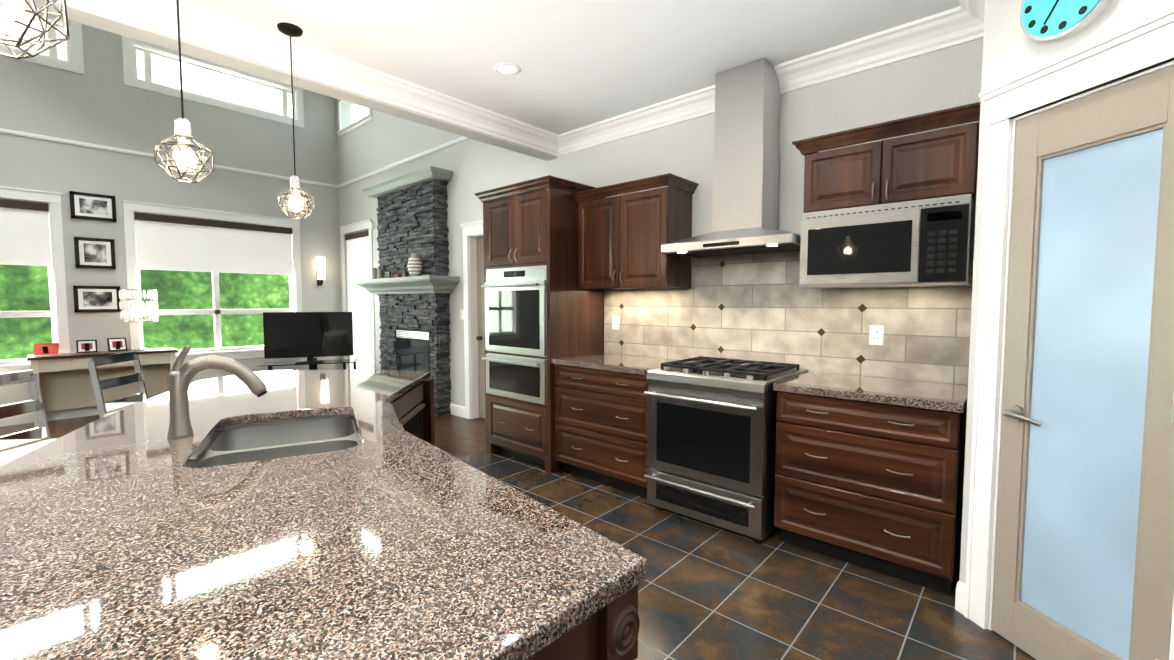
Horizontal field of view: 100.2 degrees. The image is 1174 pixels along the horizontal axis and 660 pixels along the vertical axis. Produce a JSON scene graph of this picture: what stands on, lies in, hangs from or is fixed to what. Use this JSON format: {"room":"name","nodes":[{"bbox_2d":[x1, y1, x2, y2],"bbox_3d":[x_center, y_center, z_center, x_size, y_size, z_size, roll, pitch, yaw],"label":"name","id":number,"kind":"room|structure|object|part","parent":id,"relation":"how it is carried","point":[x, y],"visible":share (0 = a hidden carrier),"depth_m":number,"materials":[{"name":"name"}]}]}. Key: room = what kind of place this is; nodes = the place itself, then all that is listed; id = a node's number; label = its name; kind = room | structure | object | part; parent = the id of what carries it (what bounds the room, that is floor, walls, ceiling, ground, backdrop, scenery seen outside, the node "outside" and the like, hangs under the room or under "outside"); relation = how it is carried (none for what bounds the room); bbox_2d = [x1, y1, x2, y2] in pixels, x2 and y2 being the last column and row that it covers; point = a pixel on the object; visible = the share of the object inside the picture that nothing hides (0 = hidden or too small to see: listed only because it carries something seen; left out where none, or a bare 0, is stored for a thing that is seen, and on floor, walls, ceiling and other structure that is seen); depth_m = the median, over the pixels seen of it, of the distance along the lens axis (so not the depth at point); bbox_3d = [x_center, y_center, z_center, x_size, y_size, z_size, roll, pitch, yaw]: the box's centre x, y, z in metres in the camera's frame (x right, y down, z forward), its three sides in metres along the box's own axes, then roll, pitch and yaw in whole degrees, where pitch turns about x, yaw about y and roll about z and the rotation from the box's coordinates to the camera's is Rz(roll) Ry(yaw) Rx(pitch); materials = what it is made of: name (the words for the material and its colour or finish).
{"room":"kitchen","nodes":[
{"label":"kitchen","id":0,"kind":"room"},
{"bbox_2d":[0,22,342,405],"bbox_3d":[-6.393,-1.620,5.429,0.160,5.350,6.930,3,4,42],"label":"wall","id":1,"kind":"structure","parent":0,"point":[98,102],"depth_m":6.10,"materials":[{"name":"paint"}]},
{"bbox_2d":[0,186,69,373],"bbox_3d":[-6.790,-0.504,4.968,0.163,2.065,2.106,3,4,42],"label":"window","id":2,"kind":"structure","parent":1,"relation":"in","point":[31,230],"depth_m":5.55,"materials":[{"name":"white"}]},
{"bbox_2d":[0,8,83,74],"bbox_3d":[-6.631,-3.280,5.004,0.144,0.648,2.100,3,4,42],"label":"clerestory window","id":3,"kind":"structure","parent":1,"relation":"in","point":[74,62],"depth_m":5.64,"materials":[{"name":"white wood"}]},
{"bbox_2d":[0,402,139,426],"bbox_3d":[-6.274,0.986,5.578,0.016,0.130,6.770,3,4,42],"label":"baseboard","id":4,"kind":"structure","parent":1,"relation":"attached to","point":[26,418],"depth_m":5.70,"materials":[{"name":"white wood"}]},
{"bbox_2d":[0,128,171,159],"bbox_3d":[-5.873,-2.188,5.842,0.025,0.049,1.427,3,4,42],"label":"wall trim","id":5,"kind":"structure","parent":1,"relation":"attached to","point":[7,131],"depth_m":5.74,"materials":[{"name":"white wood"}]},
{"bbox_2d":[69,191,116,221],"bbox_3d":[-5.889,-1.469,5.857,0.032,0.310,0.385,3,4,42],"label":"picture frame","id":6,"kind":"object","parent":1,"relation":"attached to","point":[91,206],"visible":1,"depth_m":5.84,"materials":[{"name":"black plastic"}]},
{"bbox_2d":[74,237,115,268],"bbox_3d":[-5.894,-0.920,5.882,0.032,0.360,0.340,3,4,42],"label":"picture frame","id":7,"kind":"object","parent":1,"relation":"attached to","point":[98,253],"visible":1,"depth_m":5.87,"materials":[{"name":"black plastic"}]},
{"bbox_2d":[73,285,120,311],"bbox_3d":[-5.894,-0.373,5.913,0.032,0.315,0.400,3,4,42],"label":"picture frame","id":8,"kind":"object","parent":1,"relation":"attached to","point":[96,298],"visible":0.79,"depth_m":5.90,"materials":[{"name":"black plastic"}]},
{"bbox_2d":[121,200,302,362],"bbox_3d":[-5.094,-0.613,6.869,0.163,2.065,2.006,3,4,42],"label":"window","id":9,"kind":"structure","parent":1,"relation":"in","point":[170,238],"depth_m":6.76,"materials":[{"name":"white"}]},
{"bbox_2d":[122,36,303,127],"bbox_3d":[-5.042,-3.381,6.786,0.144,0.648,2.040,3,4,42],"label":"clerestory window","id":10,"kind":"structure","parent":1,"relation":"in","point":[130,48],"depth_m":6.61,"materials":[{"name":"white wood"}]},
{"bbox_2d":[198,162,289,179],"bbox_3d":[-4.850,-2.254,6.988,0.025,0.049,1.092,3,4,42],"label":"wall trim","id":11,"kind":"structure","parent":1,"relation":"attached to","point":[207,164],"depth_m":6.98,"materials":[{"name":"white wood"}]},
{"bbox_2d":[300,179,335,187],"bbox_3d":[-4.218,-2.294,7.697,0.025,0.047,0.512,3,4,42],"label":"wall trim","id":12,"kind":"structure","parent":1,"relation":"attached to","point":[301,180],"depth_m":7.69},
{"bbox_2d":[316,257,324,284],"bbox_3d":[-4.186,-0.924,7.718,0.146,0.440,0.124,3,4,42],"label":"wall sconce","id":13,"kind":"object","parent":1,"relation":"attached to","point":[320,269],"visible":1,"depth_m":7.67,"materials":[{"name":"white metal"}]},
{"bbox_2d":[27,0,557,160],"bbox_3d":[-2.580,-2.791,2.068,0.150,2.630,6.770,3,4,42],"label":"wall","id":14,"kind":"structure","parent":0,"point":[113,25],"depth_m":2.88,"materials":[{"name":"paint"}]},
{"bbox_2d":[59,0,566,155],"bbox_3d":[-2.475,-1.555,2.044,0.132,0.135,6.770,3,4,42],"label":"ceiling beam","id":15,"kind":"structure","parent":14,"relation":"attached to","point":[199,25],"depth_m":2.95,"materials":[{"name":"white paint"}]},
{"bbox_2d":[0,414,1035,659],"bbox_3d":[-2.752,1.289,2.453,9.850,0.120,7.170,3,4,42],"label":"floor","id":16,"kind":"structure","parent":0,"point":[706,590],"depth_m":2.31,"materials":[{"name":"stone"}]},
{"bbox_2d":[0,370,55,465],"bbox_3d":[-2.434,0.721,2.226,0.489,1.041,0.466,0,3,-5],"label":"bar stool","id":17,"kind":"object","parent":16,"relation":"on","point":[36,406],"visible":0.1,"depth_m":2.29,"materials":[{"name":"grey wood"}]},
{"bbox_2d":[27,348,177,427],"bbox_3d":[-5.681,0.648,5.828,0.405,0.775,1.240,3,4,42],"label":"console table","id":18,"kind":"object","parent":16,"relation":"on","point":[64,381],"visible":0.62,"depth_m":5.77,"materials":[{"name":"brown wood"}]},
{"bbox_2d":[34,343,58,354],"bbox_3d":[-6.038,0.215,5.478,0.190,0.129,0.067,-2,4,-33],"label":"card","id":19,"kind":"object","parent":18,"relation":"on","point":[46,349],"visible":1,"depth_m":5.48,"materials":[{"name":"red paper"}]},
{"bbox_2d":[76,340,97,352],"bbox_3d":[-5.825,0.191,5.716,0.077,0.148,0.170,3,5,45],"label":"picture frame","id":20,"kind":"object","parent":18,"relation":"on","point":[86,346],"visible":1,"depth_m":5.71,"materials":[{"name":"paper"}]},
{"bbox_2d":[107,338,127,351],"bbox_3d":[-5.652,0.175,5.910,0.082,0.158,0.170,2,4,33],"label":"picture frame","id":21,"kind":"object","parent":18,"relation":"on","point":[116,344],"visible":1,"depth_m":5.90,"materials":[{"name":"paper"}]},
{"bbox_2d":[119,289,158,350],"bbox_3d":[-5.499,-0.124,6.038,0.362,0.744,0.358,3,4,42],"label":"table lamp","id":22,"kind":"object","parent":18,"relation":"on","point":[125,305],"visible":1,"depth_m":5.92,"materials":[{"name":"silver metal"}]},
{"bbox_2d":[87,351,147,418],"bbox_3d":[-2.735,0.669,3.148,0.489,1.041,0.466,-1,3,-12],"label":"bar stool","id":23,"kind":"object","parent":16,"relation":"on","point":[99,386],"visible":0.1,"depth_m":3.04,"materials":[{"name":"grey wood"}]},
{"bbox_2d":[257,312,357,370],"bbox_3d":[-3.945,0.356,6.999,1.200,1.225,0.440,-1,3,-20],"label":"television","id":24,"kind":"object","parent":16,"relation":"on","point":[310,336],"visible":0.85,"depth_m":6.95,"materials":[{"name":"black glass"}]},
{"bbox_3d":[-3.945,0.694,7.018,1.200,0.550,0.440,-1,3,-20],"label":"tvstand frame","id":25,"kind":"part","parent":24,"relation":"part of","materials":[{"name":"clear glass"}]},
{"bbox_2d":[354,166,459,417],"bbox_3d":[-2.385,-0.438,6.224,1.942,2.900,0.508,3,4,42],"label":"fireplace","id":26,"kind":"object","parent":16,"relation":"on","point":[411,283],"visible":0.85,"depth_m":6.04,"materials":[{"name":"grey stone"}]},
{"bbox_2d":[407,253,422,275],"bbox_3d":[-2.064,-0.777,5.887,0.176,0.285,0.176,3,4,42],"label":"vase","id":27,"kind":"object","parent":26,"relation":"on","point":[415,264],"depth_m":5.84,"materials":[{"name":"beige ceramic"}]},
{"bbox_2d":[474,175,605,473],"bbox_3d":[-0.411,-0.040,4.325,0.948,2.320,0.746,3,4,42],"label":"tall cabinet","id":28,"kind":"object","parent":16,"relation":"on","point":[541,310],"visible":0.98,"depth_m":4.02,"materials":[{"name":"brown wood"}]},
{"bbox_2d":[528,573,646,659],"bbox_3d":[-0.900,0.816,1.918,2.890,0.884,1.721,3,4,42],"label":"kitchen island","id":29,"kind":"object","parent":16,"relation":"on","point":[611,633],"depth_m":0.80,"materials":[{"name":"granite"},{"name":"wood"},{"name":"stainless steel"}]},
{"bbox_2d":[0,369,646,659],"bbox_3d":[-1.098,0.355,1.896,3.190,0.036,1.998,3,4,42],"label":"island countertop","id":30,"kind":"structure","parent":29,"relation":"on","point":[114,545],"depth_m":0.88,"materials":[{"name":"brown stone"}]},
{"bbox_2d":[164,353,267,440],"bbox_3d":[-1.266,0.216,1.680,0.133,0.265,0.263,3,4,42],"label":"faucet","id":31,"kind":"object","parent":30,"relation":"on","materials":[{"name":"silver metal"}]},
{"bbox_2d":[172,409,399,476],"bbox_3d":[-1.048,0.472,1.711,0.784,0.202,0.641,3,4,42],"label":"sink","id":32,"kind":"object","parent":30,"relation":"in","point":[261,440],"depth_m":1.81,"materials":[{"name":"grey metal"}]},
{"bbox_2d":[372,381,433,392],"bbox_3d":[-0.969,0.378,2.672,0.437,0.123,0.415,3,4,42],"label":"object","id":33,"kind":"structure","parent":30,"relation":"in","point":[399,385],"depth_m":2.66,"materials":[{"name":"stone"}]},
{"bbox_2d":[555,365,648,497],"bbox_3d":[0.295,0.710,3.818,0.930,0.880,0.626,3,4,42],"label":"base cabinet","id":34,"kind":"object","parent":16,"relation":"on","point":[601,417],"depth_m":3.57,"materials":[{"name":"brown wood"}]},
{"bbox_2d":[551,353,693,376],"bbox_3d":[0.284,0.250,3.775,0.935,0.040,0.643,3,4,42],"label":"countertop","id":35,"kind":"structure","parent":34,"relation":"on","point":[614,363],"depth_m":3.67,"materials":[{"name":"brown stone"}]},
{"bbox_2d":[644,356,807,543],"bbox_3d":[0.888,0.703,3.170,0.766,0.969,0.778,3,4,42],"label":"range","id":36,"kind":"object","parent":16,"relation":"on","point":[711,438],"visible":0.92,"depth_m":2.88,"materials":[{"name":"silver metal"}]},
{"bbox_2d":[774,393,966,594],"bbox_3d":[1.554,0.774,2.698,0.812,0.880,0.626,3,4,42],"label":"base cabinet","id":37,"kind":"object","parent":16,"relation":"on","point":[869,472],"depth_m":2.42,"materials":[{"name":"brown wood"}]},
{"bbox_2d":[773,371,967,412],"bbox_3d":[1.543,0.314,2.655,0.831,0.040,0.643,3,4,42],"label":"countertop","id":38,"kind":"structure","parent":37,"relation":"on","point":[945,397],"depth_m":2.51,"materials":[{"name":"brown stone"}]},
{"bbox_2d":[183,0,959,134],"bbox_3d":[-0.870,-1.666,0.606,4.730,0.250,7.090,3,4,42],"label":"ceiling","id":39,"kind":"structure","parent":0,"point":[581,63],"depth_m":2.81,"materials":[{"name":"paint"}]},
{"bbox_2d":[0,0,69,58],"bbox_3d":[-1.090,-1.038,0.885,0.194,1.035,0.179,3,4,42],"label":"pendant light","id":40,"kind":"object","parent":39,"relation":"hanging from","point":[15,15],"visible":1,"depth_m":0.92,"materials":[{"name":"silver metal"}]},
{"bbox_2d":[154,0,213,182],"bbox_3d":[-1.558,-1.095,1.876,0.194,1.035,0.179,3,4,42],"label":"pendant light","id":41,"kind":"object","parent":39,"relation":"hanging from","point":[184,156],"visible":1,"depth_m":1.88,"materials":[{"name":"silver metal"}]},
{"bbox_2d":[276,22,314,219],"bbox_3d":[-1.636,-1.144,2.734,0.194,1.035,0.179,3,4,42],"label":"pendant light","id":42,"kind":"object","parent":39,"relation":"hanging from","point":[295,203],"visible":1,"depth_m":2.73,"materials":[{"name":"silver metal"}]},
{"bbox_2d":[493,62,520,75],"bbox_3d":[-0.515,-1.682,3.166,0.176,0.008,0.176,3,4,42],"label":"recessed light","id":43,"kind":"object","parent":39,"relation":"in","point":[507,69],"visible":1,"depth_m":3.16,"materials":[{"name":"white"}]},
{"bbox_2d":[335,38,982,406],"bbox_3d":[-0.447,-1.589,4.881,9.770,5.350,0.160,3,4,42],"label":"wall","id":44,"kind":"structure","parent":0,"point":[945,78],"depth_m":4.00,"materials":[{"name":"paint"}]},
{"bbox_2d":[345,230,371,369],"bbox_3d":[-3.512,-0.294,7.645,0.900,2.450,0.085,3,4,42],"label":"window","id":45,"kind":"structure","parent":44,"relation":"in","point":[357,247],"depth_m":7.60,"materials":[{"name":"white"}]},
{"bbox_2d":[370,222,374,229],"bbox_3d":[-3.122,-1.512,7.134,0.070,0.100,0.044,3,4,42],"label":"sensor","id":46,"kind":"object","parent":44,"relation":"attached to","point":[372,225],"visible":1,"depth_m":7.11,"materials":[{"name":"white plastic"}]},
{"bbox_2d":[336,136,469,187],"bbox_3d":[-2.204,-2.217,6.289,4.850,0.045,0.025,3,4,42],"label":"wall trim","id":47,"kind":"structure","parent":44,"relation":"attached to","point":[382,169],"depth_m":6.40,"materials":[{"name":"white wood"}]},
{"bbox_2d":[336,99,482,418],"bbox_3d":[-2.255,-1.289,6.481,4.448,4.570,0.205,3,4,42],"label":"door frame","id":48,"kind":"structure","parent":44,"relation":"attached to","point":[473,231],"depth_m":5.72,"materials":[{"name":"white wood"}]},
{"bbox_2d":[450,403,464,417],"bbox_3d":[-1.547,0.968,5.890,0.320,0.130,0.016,3,4,42],"label":"baseboard","id":49,"kind":"structure","parent":44,"relation":"attached to","point":[455,409],"depth_m":5.88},
{"bbox_2d":[460,310,463,319],"bbox_3d":[-1.464,-0.181,5.753,0.072,0.116,0.010,3,4,42],"label":"light switch","id":50,"kind":"object","parent":44,"relation":"attached to","point":[462,314],"visible":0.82,"depth_m":5.75,"materials":[{"name":"white plastic"}]},
{"bbox_2d":[476,237,484,417],"bbox_3d":[-0.971,-0.002,5.459,0.832,2.096,0.090,3,4,42],"label":"door","id":51,"kind":"structure","parent":44,"relation":"in","point":[480,337],"depth_m":5.69,"materials":[{"name":"brown wood"}]},
{"bbox_2d":[573,173,698,289],"bbox_3d":[0.360,-0.713,3.832,0.908,0.776,0.399,3,4,42],"label":"upper cabinet","id":52,"kind":"object","parent":44,"relation":"attached to","point":[622,239],"visible":1,"depth_m":3.66,"materials":[{"name":"brown wood"}]},
{"bbox_2d":[661,57,800,256],"bbox_3d":[0.986,-1.097,3.177,0.870,1.174,0.488,3,4,42],"label":"range hood","id":53,"kind":"object","parent":44,"relation":"attached to","point":[745,191],"visible":0.96,"depth_m":3.14,"materials":[{"name":"silver metal"}]},
{"bbox_2d":[559,11,983,153],"bbox_3d":[0.919,-1.636,3.463,3.010,0.135,0.132,3,4,42],"label":"crown molding","id":54,"kind":"structure","parent":44,"relation":"attached to","point":[932,33],"depth_m":3.03,"materials":[{"name":"white wood"}]},
{"bbox_2d":[604,251,971,384],"bbox_3d":[1.110,-0.162,3.450,2.571,0.817,0.018,3,4,42],"label":"tile backsplash","id":55,"kind":"structure","parent":44,"relation":"attached to","point":[766,307],"depth_m":3.24,"materials":[{"name":"beige tile"}]},
{"bbox_2d":[792,102,980,212],"bbox_3d":[1.640,-0.870,2.680,0.889,0.405,0.399,3,4,42],"label":"upper cabinet","id":56,"kind":"object","parent":44,"relation":"attached to","point":[933,164],"visible":0.94,"depth_m":2.53,"materials":[{"name":"brown wood"}]},
{"bbox_2d":[799,194,975,287],"bbox_3d":[1.629,-0.450,2.691,0.763,0.420,0.412,3,4,42],"label":"microwave","id":57,"kind":"object","parent":56,"relation":"attached to","point":[923,243],"visible":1,"depth_m":2.50,"materials":[{"name":"silver metal"}]},
{"bbox_2d":[959,0,1173,623],"bbox_3d":[1.844,-0.144,1.317,0.120,2.870,1.622,-1,3,-9],"label":"wall","id":58,"kind":"structure","parent":0,"point":[1011,49],"depth_m":1.97,"materials":[{"name":"paint"}]},
{"bbox_2d":[947,0,984,35],"bbox_3d":[1.754,-1.566,2.239,0.132,0.135,0.573,3,4,42],"label":"crown molding","id":59,"kind":"structure","parent":58,"relation":"attached to","point":[963,22],"depth_m":2.52,"materials":[{"name":"white wood"}]},
{"bbox_2d":[1020,0,1112,41],"bbox_3d":[1.684,-1.188,1.714,0.047,0.310,0.310,-1,3,-9],"label":"wall clock","id":60,"kind":"object","parent":58,"relation":"attached to","point":[1050,20],"visible":1,"depth_m":1.74,"materials":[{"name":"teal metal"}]},
{"bbox_2d":[964,7,1173,659],"bbox_3d":[1.760,0.155,1.717,0.164,2.227,0.780,-1,3,-9],"label":"door frame","id":61,"kind":"structure","parent":58,"relation":"attached to","point":[1141,46],"depth_m":1.98,"materials":[{"name":"white wood"}]},
{"bbox_2d":[991,65,1173,659],"bbox_3d":[1.738,0.228,1.712,0.444,2.067,0.387,3,4,42],"label":"pantry door","id":62,"kind":"structure","parent":58,"relation":"in","point":[1084,560],"depth_m":1.69,"materials":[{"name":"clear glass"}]},
{"label":"outside","id":63,"kind":"structure","parent":0,"visible":0},
{"bbox_2d":[0,22,368,359],"bbox_3d":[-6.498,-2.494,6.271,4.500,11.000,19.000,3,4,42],"label":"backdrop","id":64,"kind":"structure","parent":63,"point":[24,287],"depth_m":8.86,"materials":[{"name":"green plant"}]}
]}

